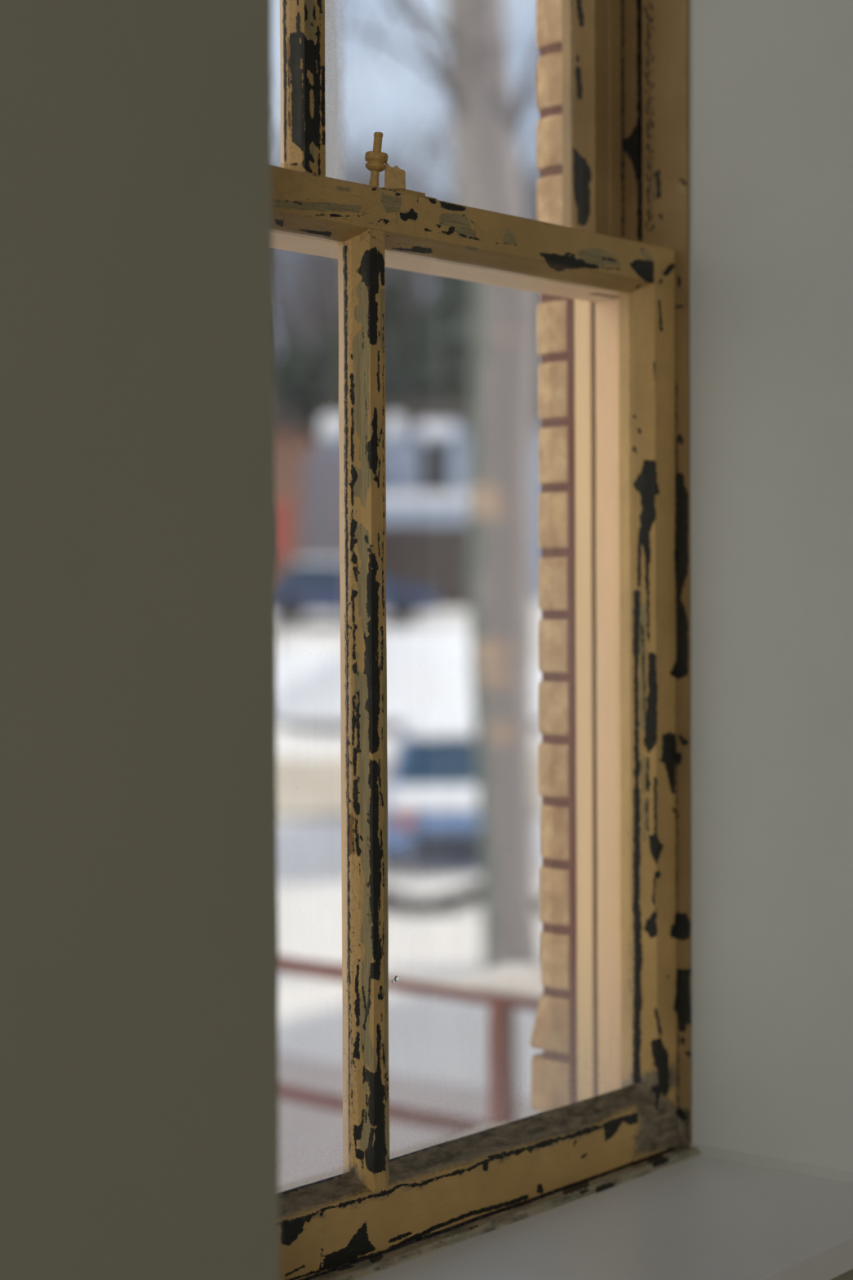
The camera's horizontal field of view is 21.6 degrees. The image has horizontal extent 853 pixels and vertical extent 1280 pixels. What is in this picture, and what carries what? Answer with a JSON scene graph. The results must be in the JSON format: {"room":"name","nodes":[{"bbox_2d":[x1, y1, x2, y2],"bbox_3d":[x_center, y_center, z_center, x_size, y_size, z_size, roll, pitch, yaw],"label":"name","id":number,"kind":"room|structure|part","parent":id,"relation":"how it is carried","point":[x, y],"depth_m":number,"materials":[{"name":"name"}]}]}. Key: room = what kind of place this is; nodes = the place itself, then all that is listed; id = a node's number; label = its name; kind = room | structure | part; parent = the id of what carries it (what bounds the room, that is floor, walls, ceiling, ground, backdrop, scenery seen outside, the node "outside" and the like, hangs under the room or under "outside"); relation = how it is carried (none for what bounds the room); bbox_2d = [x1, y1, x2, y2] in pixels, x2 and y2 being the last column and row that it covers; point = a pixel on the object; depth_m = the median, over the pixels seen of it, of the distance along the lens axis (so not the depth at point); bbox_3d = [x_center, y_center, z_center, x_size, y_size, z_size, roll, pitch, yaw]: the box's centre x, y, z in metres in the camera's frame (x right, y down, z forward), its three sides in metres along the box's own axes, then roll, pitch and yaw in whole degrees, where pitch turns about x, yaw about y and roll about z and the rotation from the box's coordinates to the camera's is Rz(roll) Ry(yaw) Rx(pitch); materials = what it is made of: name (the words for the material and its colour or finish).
{"room":"room by window","nodes":[
{"label":"room by window","id":0,"kind":"room"},
{"bbox_2d":[0,0,852,1279],"bbox_3d":[-0.415,0.061,0.993,0.271,2.800,6.000,1,2,40],"label":"wall","id":1,"kind":"structure","parent":0,"point":[140,1065],"depth_m":1.15,"materials":[{"name":"grey paint"}]},
{"bbox_2d":[271,0,852,1279],"bbox_3d":[-0.031,-0.257,1.641,0.524,1.555,0.900,1,2,40],"label":"window","id":2,"kind":"structure","parent":1,"relation":"in","point":[692,1211],"depth_m":1.74,"materials":[{"name":"paint"}]},
{"bbox_3d":[-0.200,-0.643,1.513,0.003,0.644,0.297,1,2,40],"label":"glass pane","id":3,"kind":"part","parent":2,"relation":"part of","materials":[{"name":"clear glass"}]},
{"bbox_3d":[-0.156,0.053,1.500,0.003,0.682,0.312,1,2,40],"label":"glass pane","id":4,"kind":"part","parent":2,"relation":"part of","materials":[{"name":"clear glass"}]},
{"bbox_3d":[-0.037,-0.348,1.631,0.011,0.045,0.007,0,1,2],"label":"threaded rod","id":5,"kind":"part","parent":2,"relation":"part of","materials":[{"name":"paint"}]},
{"bbox_3d":[-0.017,-0.330,1.657,0.020,0.006,0.070,1,2,40],"label":"plate","id":6,"kind":"part","parent":2,"relation":"part of","materials":[{"name":"paint"}]},
{"bbox_3d":[-0.074,-0.646,1.649,0.044,0.715,0.737,1,2,40],"label":"window sash","id":7,"kind":"part","parent":2,"relation":"part of","materials":[{"name":"beige wood"}]},
{"bbox_3d":[0.016,-0.649,1.775,0.003,0.644,0.338,1,2,40],"label":"glass pane","id":8,"kind":"part","parent":2,"relation":"part of","materials":[{"name":"clear glass"}]},
{"bbox_3d":[-0.038,-0.307,1.630,0.036,0.040,0.744,1,2,40],"label":"rail","id":9,"kind":"part","parent":2,"relation":"part of","materials":[{"name":"paint"}]},
{"bbox_3d":[-0.037,0.036,1.637,0.036,0.814,0.746,1,2,40],"label":"window sash","id":10,"kind":"part","parent":2,"relation":"part of","materials":[{"name":"beige wood"}]},
{"bbox_3d":[-0.035,0.415,1.645,0.035,0.058,0.744,1,2,40],"label":"rail","id":11,"kind":"part","parent":2,"relation":"part of","materials":[{"name":"paint"}]},
{"bbox_3d":[0.065,0.046,1.767,0.003,0.682,0.346,1,2,40],"label":"glass pane","id":12,"kind":"part","parent":2,"relation":"part of","materials":[{"name":"clear glass"}]},
{"bbox_3d":[0.079,0.460,1.562,0.240,0.025,0.774,1,2,40],"label":"sill","id":13,"kind":"part","parent":2,"relation":"part of","materials":[{"name":"paint"}]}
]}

